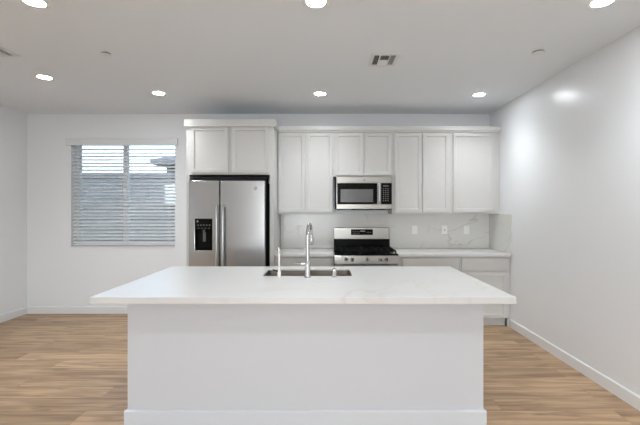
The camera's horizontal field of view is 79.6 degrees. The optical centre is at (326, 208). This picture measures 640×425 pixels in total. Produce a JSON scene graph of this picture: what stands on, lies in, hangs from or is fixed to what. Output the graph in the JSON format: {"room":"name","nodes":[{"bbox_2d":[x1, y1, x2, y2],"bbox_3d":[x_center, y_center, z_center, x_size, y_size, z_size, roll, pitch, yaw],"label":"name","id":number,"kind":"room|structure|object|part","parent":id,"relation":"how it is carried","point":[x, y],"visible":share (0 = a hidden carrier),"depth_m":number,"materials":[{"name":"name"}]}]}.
{"room":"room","nodes":[
{"label":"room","id":0,"kind":"room"},
{"bbox_2d":[0,105,26,314],"bbox_3d":[-4.192,0.064,0.560,0.150,2.740,9.820,0,0,0],"label":"wall","id":1,"kind":"structure","parent":0,"point":[13,123],"depth_m":5.03,"materials":[{"name":"white paint"}]},
{"bbox_2d":[0,306,27,322],"bbox_3d":[-4.110,1.385,0.535,0.014,0.098,9.470,0,0,0],"label":"baseboard","id":2,"kind":"structure","parent":1,"relation":"attached to","point":[22,311],"depth_m":5.03,"materials":[{"name":"white paint"}]},
{"bbox_2d":[27,114,489,305],"bbox_3d":[-0.943,0.064,5.370,6.349,2.740,0.200,0,0,0],"label":"wall","id":3,"kind":"structure","parent":0,"point":[58,274],"depth_m":5.27,"materials":[{"name":"white paint"}]},
{"bbox_2d":[27,306,127,313],"bbox_3d":[-2.897,1.385,5.263,2.413,0.098,0.014,0,0,0],"label":"baseboard","id":4,"kind":"structure","parent":3,"relation":"attached to","point":[30,309],"depth_m":5.26,"materials":[{"name":"white paint"}]},
{"bbox_2d":[70,146,174,247],"bbox_3d":[-2.800,-0.205,5.354,1.430,1.472,0.192,0,0,0],"label":"window","id":5,"kind":"structure","parent":3,"relation":"in","point":[77,147],"depth_m":5.37,"materials":[{"name":"white plastic"}]},
{"bbox_2d":[65,138,177,244],"bbox_3d":[-2.803,-0.230,5.285,1.525,1.466,0.120,0,0,0],"label":"window blind","id":6,"kind":"object","parent":5,"relation":"attached to","point":[81,142],"visible":0.91,"depth_m":5.30,"materials":[{"name":"white plastic"}]},
{"bbox_3d":[-3.415,-0.201,5.316,0.003,1.380,0.055,0,0,0],"label":"ladder cord","id":7,"kind":"part","parent":6,"relation":"part of","materials":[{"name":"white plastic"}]},
{"bbox_3d":[-2.830,-0.201,5.316,0.003,1.380,0.055,0,0,0],"label":"ladder cord","id":8,"kind":"part","parent":6,"relation":"part of","materials":[{"name":"white fabric"}]},
{"bbox_3d":[-2.798,0.491,5.317,1.410,0.024,0.046,0,0,0],"label":"rail","id":9,"kind":"part","parent":6,"relation":"part of","materials":[{"name":"white plastic"}]},
{"bbox_3d":[-2.185,-0.201,5.316,0.003,1.380,0.055,0,0,0],"label":"ladder cord","id":10,"kind":"part","parent":6,"relation":"part of","materials":[{"name":"white fabric"}]},
{"bbox_3d":[-2.800,0.520,5.319,1.430,0.022,0.122,0,0,0],"label":"sill","id":11,"kind":"part","parent":5,"relation":"part of","materials":[{"name":"white paint"}]},
{"bbox_2d":[189,127,269,178],"bbox_3d":[-1.167,-0.724,4.925,0.962,0.624,0.690,0,0,0],"label":"upper cabinet","id":12,"kind":"object","parent":3,"relation":"attached to","point":[213,151],"visible":0.92,"depth_m":4.59,"materials":[{"name":"grey paint"}]},
{"bbox_3d":[-1.405,-0.707,4.590,0.439,0.543,0.020,0,0,0],"label":"door","id":13,"kind":"part","parent":12,"relation":"part of","materials":[{"name":"grey paint"}]},
{"bbox_3d":[-0.917,-0.707,4.590,0.441,0.543,0.020,0,0,0],"label":"door","id":14,"kind":"part","parent":12,"relation":"part of","materials":[{"name":"grey paint"}]},
{"bbox_2d":[278,133,332,213],"bbox_3d":[-0.277,-0.466,5.100,0.714,1.060,0.340,0,0,0],"label":"upper cabinet","id":15,"kind":"object","parent":3,"relation":"attached to","point":[305,160],"visible":0.98,"depth_m":4.94,"materials":[{"name":"grey paint"}]},
{"bbox_3d":[-0.454,-0.469,4.940,0.335,1.014,0.020,0,0,0],"label":"door","id":16,"kind":"part","parent":15,"relation":"part of","materials":[{"name":"grey paint"}]},
{"bbox_3d":[-0.100,-0.469,4.940,0.339,1.014,0.020,0,0,0],"label":"door","id":17,"kind":"part","parent":15,"relation":"part of","materials":[{"name":"grey paint"}]},
{"bbox_2d":[184,119,500,132],"bbox_3d":[0.265,-1.023,4.917,3.929,0.086,0.703,0,0,0],"label":"crown molding","id":18,"kind":"structure","parent":15,"relation":"attached to","point":[282,129],"depth_m":4.91,"materials":[{"name":"grey paint"}]},
{"bbox_2d":[333,133,391,178],"bbox_3d":[0.459,-0.706,5.100,0.756,0.580,0.340,0,0,0],"label":"upper cabinet","id":19,"kind":"object","parent":3,"relation":"attached to","point":[354,154],"visible":0.93,"depth_m":4.94,"materials":[{"name":"grey paint"}]},
{"bbox_3d":[0.284,-0.705,4.940,0.362,0.542,0.020,0,0,0],"label":"door","id":20,"kind":"part","parent":19,"relation":"part of","materials":[{"name":"grey paint"}]},
{"bbox_2d":[335,177,391,209],"bbox_3d":[0.470,-0.197,5.033,0.726,0.422,0.446,0,0,0],"label":"microwave","id":21,"kind":"object","parent":19,"relation":"attached to","point":[351,193],"visible":1,"depth_m":4.86,"materials":[{"name":"silver metal"}]},
{"bbox_3d":[0.382,-0.195,4.858,0.506,0.263,0.004,0,0,0],"label":"door glass","id":22,"kind":"part","parent":21,"relation":"part of","materials":[{"name":"black glass"}]},
{"bbox_3d":[0.401,-0.195,4.882,0.564,0.267,0.044,0,0,0],"label":"door","id":23,"kind":"part","parent":21,"relation":"part of","materials":[{"name":"silver metal"}]},
{"bbox_3d":[0.471,-0.369,4.882,0.704,0.079,0.044,0,0,0],"label":"trim","id":24,"kind":"part","parent":21,"relation":"part of","materials":[{"name":"silver metal"}]},
{"bbox_3d":[0.471,-0.030,4.882,0.704,0.060,0.044,0,0,0],"label":"trim","id":25,"kind":"part","parent":21,"relation":"part of","materials":[{"name":"silver metal"}]},
{"bbox_3d":[0.657,-0.195,4.835,0.029,0.272,0.051,0,0,0],"label":"handle","id":26,"kind":"part","parent":21,"relation":"part of","materials":[{"name":"silver metal"}]},
{"bbox_3d":[0.752,-0.195,4.881,0.135,0.267,0.046,0,0,0],"label":"control panel","id":27,"kind":"part","parent":21,"relation":"part of","materials":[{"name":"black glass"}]},
{"bbox_3d":[0.652,-0.705,4.940,0.344,0.542,0.020,0,0,0],"label":"door","id":28,"kind":"part","parent":19,"relation":"part of","materials":[{"name":"grey paint"}]},
{"bbox_2d":[281,214,488,247],"bbox_3d":[0.798,0.301,5.263,2.865,0.472,0.012,0,0,0],"label":"backsplash","id":29,"kind":"structure","parent":3,"relation":"attached to","point":[429,234],"depth_m":5.26,"materials":[{"name":"stone"}]},
{"bbox_2d":[412,226,416,233],"bbox_3d":[1.199,0.286,5.253,0.076,0.116,0.008,0,0,0],"label":"wall outlet","id":30,"kind":"object","parent":29,"relation":"attached to","point":[414,228],"visible":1,"depth_m":5.25,"materials":[{"name":"white plastic"}]},
{"bbox_2d":[442,226,446,233],"bbox_3d":[1.607,0.286,5.252,0.076,0.116,0.010,0,0,0],"label":"wall outlet","id":31,"kind":"object","parent":29,"relation":"attached to","point":[444,228],"visible":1,"depth_m":5.25,"materials":[{"name":"white plastic"}]},
{"bbox_2d":[464,226,468,233],"bbox_3d":[1.909,0.286,5.253,0.076,0.116,0.008,0,0,0],"label":"wall outlet","id":32,"kind":"object","parent":29,"relation":"attached to","point":[466,228],"visible":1,"depth_m":5.25,"materials":[{"name":"white plastic"}]},
{"bbox_2d":[388,133,450,213],"bbox_3d":[1.220,-0.466,5.100,0.764,1.060,0.340,0,0,0],"label":"upper cabinet","id":33,"kind":"object","parent":3,"relation":"attached to","point":[421,162],"visible":0.97,"depth_m":4.94,"materials":[{"name":"grey paint"}]},
{"bbox_3d":[1.044,-0.469,4.940,0.342,1.014,0.020,0,0,0],"label":"door","id":34,"kind":"part","parent":33,"relation":"part of","materials":[{"name":"grey paint"}]},
{"bbox_3d":[1.399,-0.469,4.940,0.339,1.014,0.020,0,0,0],"label":"door","id":35,"kind":"part","parent":33,"relation":"part of","materials":[{"name":"grey paint"}]},
{"bbox_2d":[451,133,499,213],"bbox_3d":[1.917,-0.466,5.100,0.626,1.060,0.340,0,0,0],"label":"upper cabinet","id":36,"kind":"object","parent":3,"relation":"attached to","point":[473,155],"depth_m":4.94,"materials":[{"name":"grey paint"}]},
{"bbox_3d":[2.211,-0.466,4.962,0.039,1.060,0.016,0,0,0],"label":"filler strip","id":37,"kind":"part","parent":36,"relation":"part of","materials":[{"name":"white wood"}]},
{"bbox_2d":[0,0,639,113],"bbox_3d":[-0.943,-1.356,0.560,6.649,0.100,9.820,0,0,0],"label":"ceiling","id":38,"kind":"structure","parent":0,"point":[207,56],"depth_m":3.16,"materials":[{"name":"white paint"}]},
{"bbox_2d":[0,46,19,56],"bbox_3d":[-2.742,-1.301,3.140,0.244,0.010,0.280,0,0,0],"label":"ceiling vent","id":39,"kind":"object","parent":38,"relation":"in","point":[4,52],"visible":1,"depth_m":3.21,"materials":[{"name":"grey metal"}]},
{"bbox_2d":[19,0,51,8],"bbox_3d":[-1.841,-1.303,2.417,0.176,0.005,0.176,0,0,0],"label":"recessed light","id":40,"kind":"object","parent":38,"relation":"in","point":[41,4],"visible":1,"depth_m":2.43,"materials":[{"name":"white plastic"}]},
{"bbox_2d":[33,74,54,79],"bbox_3d":[-2.795,-1.303,3.799,0.176,0.005,0.176,0,0,0],"label":"recessed light","id":41,"kind":"object","parent":38,"relation":"in","point":[40,76],"visible":1,"depth_m":3.80,"materials":[{"name":"white plastic"}]},
{"bbox_2d":[100,52,110,56],"bbox_3d":[-1.856,-1.299,3.225,0.080,0.012,0.080,0,0,0],"label":"sprinkler cover","id":42,"kind":"object","parent":38,"relation":"attached to","point":[107,54],"visible":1,"depth_m":3.21,"materials":[{"name":"grey plastic"}]},
{"bbox_2d":[150,91,166,95],"bbox_3d":[-1.897,-1.303,4.323,0.176,0.005,0.176,0,0,0],"label":"recessed light","id":43,"kind":"object","parent":38,"relation":"in","point":[160,93],"visible":1,"depth_m":4.33,"materials":[{"name":"white plastic"}]},
{"bbox_2d":[302,0,329,8],"bbox_3d":[-0.069,-1.303,2.417,0.176,0.005,0.176,0,0,0],"label":"recessed light","id":44,"kind":"object","parent":38,"relation":"in","point":[313,4],"visible":1,"depth_m":2.43,"materials":[{"name":"white plastic"}]},
{"bbox_2d":[312,91,327,95],"bbox_3d":[-0.079,-1.303,4.342,0.176,0.005,0.176,0,0,0],"label":"recessed light","id":45,"kind":"object","parent":38,"relation":"in","point":[317,93],"visible":1,"depth_m":4.33,"materials":[{"name":"white plastic"}]},
{"bbox_2d":[368,53,400,66],"bbox_3d":[0.495,-1.301,3.355,0.244,0.010,0.280,0,0,0],"label":"ceiling vent","id":46,"kind":"object","parent":38,"relation":"in","point":[376,59],"visible":1,"depth_m":3.35,"materials":[{"name":"white metal"}]},
{"bbox_2d":[471,92,486,96],"bbox_3d":[1.734,-1.303,4.380,0.176,0.005,0.176,0,0,0],"label":"recessed light","id":47,"kind":"object","parent":38,"relation":"in","point":[479,94],"visible":1,"depth_m":4.37,"materials":[{"name":"white plastic"}]},
{"bbox_2d":[531,50,544,55],"bbox_3d":[1.755,-1.299,3.194,0.104,0.012,0.104,0,0,0],"label":"sprinkler cover","id":48,"kind":"object","parent":38,"relation":"attached to","point":[537,52],"visible":1,"depth_m":3.18,"materials":[{"name":"grey plastic"}]},
{"bbox_2d":[585,0,617,8],"bbox_3d":[1.731,-1.303,2.417,0.176,0.005,0.176,0,0,0],"label":"recessed light","id":49,"kind":"object","parent":38,"relation":"in","point":[592,4],"visible":1,"depth_m":2.43,"materials":[{"name":"white plastic"}]},
{"bbox_2d":[0,314,639,424],"bbox_3d":[-0.943,1.484,0.560,6.649,0.100,9.820,0,0,0],"label":"floor","id":50,"kind":"structure","parent":0,"point":[56,369],"depth_m":3.21,"materials":[{"name":"brown wood"}]},
{"bbox_2d":[186,127,196,265],"bbox_3d":[-1.666,0.199,4.935,0.036,2.470,0.670,0,0,0],"label":"end panel","id":51,"kind":"object","parent":50,"relation":"on","point":[188,177],"visible":0.23,"depth_m":4.60,"materials":[{"name":"grey paint"}]},
{"bbox_2d":[189,177,269,265],"bbox_3d":[-1.162,0.520,4.814,0.886,1.803,0.872,0,0,0],"label":"refrigerator","id":52,"kind":"object","parent":50,"relation":"on","point":[229,217],"visible":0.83,"depth_m":4.45,"materials":[{"name":"silver metal"}]},
{"bbox_3d":[-1.427,0.522,4.487,0.356,1.703,0.075,0,0,0],"label":"freezer door","id":53,"kind":"part","parent":52,"relation":"part of","materials":[{"name":"silver metal"}]},
{"bbox_3d":[-1.265,0.423,4.413,0.033,0.949,0.072,0,0,0],"label":"handle","id":54,"kind":"part","parent":52,"relation":"part of","materials":[{"name":"silver metal"}]},
{"bbox_3d":[-1.193,0.423,4.413,0.033,0.949,0.072,0,0,0],"label":"handle","id":55,"kind":"part","parent":52,"relation":"part of","materials":[{"name":"silver metal"}]},
{"bbox_3d":[-0.978,0.522,4.487,0.519,1.703,0.075,0,0,0],"label":"door","id":56,"kind":"part","parent":52,"relation":"part of","materials":[{"name":"silver metal"}]},
{"bbox_2d":[270,127,280,265],"bbox_3d":[-0.661,0.199,4.935,0.050,2.470,0.670,0,0,0],"label":"end panel","id":57,"kind":"object","parent":50,"relation":"on","point":[275,218],"visible":0.42,"depth_m":4.65,"materials":[{"name":"grey paint"}]},
{"bbox_2d":[275,257,333,265],"bbox_3d":[-0.276,1.004,4.962,0.717,0.859,0.613,0,0,0],"label":"base cabinet","id":58,"kind":"object","parent":50,"relation":"on","point":[284,261],"visible":0.14,"depth_m":4.66,"materials":[{"name":"grey paint"}]},
{"bbox_2d":[274,248,333,256],"bbox_3d":[-0.275,0.556,4.943,0.718,0.036,0.626,0,0,0],"label":"countertop","id":59,"kind":"structure","parent":58,"relation":"on","point":[284,252],"depth_m":4.75,"materials":[{"name":"white stone"}]},
{"bbox_2d":[124,304,486,424],"bbox_3d":[-0.143,1.003,3.028,2.397,0.862,0.984,0,0,0],"label":"kitchen island","id":60,"kind":"object","parent":50,"relation":"on","point":[189,364],"visible":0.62,"depth_m":2.55,"materials":[{"name":"grey paint"}]},
{"bbox_2d":[90,266,515,303],"bbox_3d":[-0.144,0.550,2.924,2.562,0.042,1.242,0,0,0],"label":"island countertop","id":61,"kind":"structure","parent":60,"relation":"on","point":[174,284],"depth_m":2.62,"materials":[{"name":"white stone"}]},
{"bbox_2d":[273,247,281,277],"bbox_3d":[-0.386,0.416,3.010,0.069,0.226,0.098,0,0,0],"label":"water tap","id":62,"kind":"object","parent":61,"relation":"on","point":[278,271],"visible":1,"depth_m":2.97,"materials":[{"name":"silver metal"}]},
{"bbox_3d":[-0.377,0.391,3.006,0.016,0.176,0.069,0,0,-14],"label":"spout","id":63,"kind":"part","parent":62,"relation":"part of","materials":[{"name":"silver metal"}]},
{"bbox_2d":[295,223,312,277],"bbox_3d":[-0.143,0.319,3.037,0.118,0.419,0.220,0,0,32],"label":"kitchen faucet","id":64,"kind":"object","parent":61,"relation":"on","point":[309,229],"visible":1,"depth_m":2.96,"materials":[{"name":"silver metal"}]},
{"bbox_3d":[-0.139,0.257,3.052,0.029,0.294,0.199,0,0,7],"label":"spout","id":65,"kind":"part","parent":64,"relation":"part of","materials":[{"name":"silver metal"}]},
{"bbox_2d":[264,270,350,275],"bbox_3d":[-0.157,0.658,3.210,0.734,0.231,0.374,0,0,0],"label":"sink","id":66,"kind":"object","parent":61,"relation":"in","point":[283,272],"visible":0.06,"depth_m":3.39,"materials":[{"name":"silver metal"}]},
{"bbox_2d":[331,268,336,276],"bbox_3d":[0.056,0.494,2.985,0.042,0.070,0.042,0,0,0],"label":"air gap cap","id":67,"kind":"object","parent":61,"relation":"on","point":[333,269],"visible":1,"depth_m":2.97,"materials":[{"name":"silver metal"}]},
{"bbox_3d":[-0.143,1.384,3.018,2.397,0.100,0.964,0,0,0],"label":"baseboard","id":68,"kind":"part","parent":60,"relation":"part of","materials":[{"name":"white paint"}]},
{"bbox_2d":[334,227,398,265],"bbox_3d":[0.472,0.842,4.891,0.768,1.184,0.730,0,0,0],"label":"gas range","id":69,"kind":"object","parent":50,"relation":"on","point":[353,246],"visible":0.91,"depth_m":5.00,"materials":[{"name":"silver metal"}]},
{"bbox_2d":[334,249,397,255],"bbox_3d":[0.472,0.552,4.888,0.768,0.020,0.565,0,0,0],"label":"cooktop","id":70,"kind":"object","parent":69,"relation":"in","point":[336,253],"depth_m":4.64,"materials":[{"name":"black metal"}]},
{"bbox_3d":[0.472,0.943,4.609,0.762,0.553,0.041,0,0,0],"label":"oven door","id":71,"kind":"part","parent":69,"relation":"part of","materials":[{"name":"silver metal"}]},
{"bbox_3d":[0.472,0.609,4.609,0.768,0.101,0.042,0,0,0],"label":"control panel","id":72,"kind":"part","parent":69,"relation":"part of","materials":[{"name":"silver metal"}]},
{"bbox_2d":[398,257,459,270],"bbox_3d":[1.240,1.004,4.962,0.749,0.859,0.613,0,0,0],"label":"base cabinet","id":73,"kind":"object","parent":50,"relation":"on","point":[454,262],"visible":0.07,"depth_m":4.66,"materials":[{"name":"grey paint"}]},
{"bbox_2d":[393,248,510,256],"bbox_3d":[1.540,0.556,4.943,1.356,0.036,0.626,0,0,0],"label":"countertop","id":74,"kind":"structure","parent":73,"relation":"on","point":[402,252],"depth_m":4.75,"materials":[{"name":"white stone"}]},
{"bbox_2d":[460,257,509,326],"bbox_3d":[1.923,1.004,4.962,0.614,0.859,0.613,0,0,0],"label":"base cabinet","id":75,"kind":"object","parent":50,"relation":"on","point":[492,271],"depth_m":4.66,"materials":[{"name":"grey paint"}]},
{"bbox_3d":[1.909,0.670,4.665,0.547,0.148,0.020,0,0,0],"label":"drawer","id":76,"kind":"part","parent":75,"relation":"part of","materials":[{"name":"grey paint"}]},
{"bbox_3d":[1.909,1.046,4.665,0.547,0.546,0.020,0,0,0],"label":"door","id":77,"kind":"part","parent":75,"relation":"part of","materials":[{"name":"grey paint"}]},
{"bbox_3d":[2.213,1.004,4.689,0.033,0.859,0.016,0,0,0],"label":"filler strip","id":78,"kind":"part","parent":75,"relation":"part of","materials":[{"name":"white wood"}]},
{"bbox_2d":[490,26,639,395],"bbox_3d":[2.307,0.064,0.560,0.150,2.740,9.820,0,0,0],"label":"wall","id":79,"kind":"structure","parent":0,"point":[570,144],"depth_m":3.35,"materials":[{"name":"white paint"}]},
{"bbox_2d":[489,214,511,253],"bbox_3d":[2.225,0.301,4.943,0.012,0.472,0.626,0,0,0],"label":"backsplash","id":80,"kind":"structure","parent":79,"relation":"attached to","point":[500,225],"depth_m":4.91,"materials":[{"name":"stone"}]},
{"bbox_2d":[510,319,639,410],"bbox_3d":[2.225,1.385,0.230,0.014,0.098,8.860,0,0,0],"label":"baseboard","id":81,"kind":"structure","parent":79,"relation":"attached to","point":[615,388],"depth_m":3.32,"materials":[{"name":"white paint"}]},
{"label":"outside","id":82,"kind":"structure","parent":0,"visible":0},
{"bbox_3d":[-5.000,1.504,17.735,18.000,0.100,24.530,0,0,0],"label":"ground","id":83,"kind":"structure","parent":82,"visible":0},
{"bbox_2d":[82,174,174,240],"bbox_3d":[-5.000,0.389,7.600,12.000,2.130,0.280,0,0,0],"label":"wall","id":84,"kind":"structure","parent":83,"relation":"on","point":[82,174],"depth_m":7.50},
{"bbox_2d":[165,185,174,205],"bbox_3d":[-3.010,-0.266,7.461,0.260,0.400,0.078,0,0,0],"label":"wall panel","id":85,"kind":"object","parent":84,"relation":"attached to","point":[165,185],"visible":0.4,"depth_m":7.42,"materials":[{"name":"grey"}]},
{"bbox_3d":[-3.010,-0.266,7.426,0.220,0.360,0.008,0,0,0],"label":"panel lid","id":86,"kind":"part","parent":85,"relation":"part of","materials":[{"name":"grey"}]},
{"bbox_2d":[150,157,174,172],"bbox_3d":[-1.540,-0.366,13.250,6.880,3.640,4.900,0,0,0],"label":"house","id":87,"kind":"structure","parent":83,"relation":"on","point":[162,157],"depth_m":10.93,"materials":[{"name":"grey paint"}]}
]}

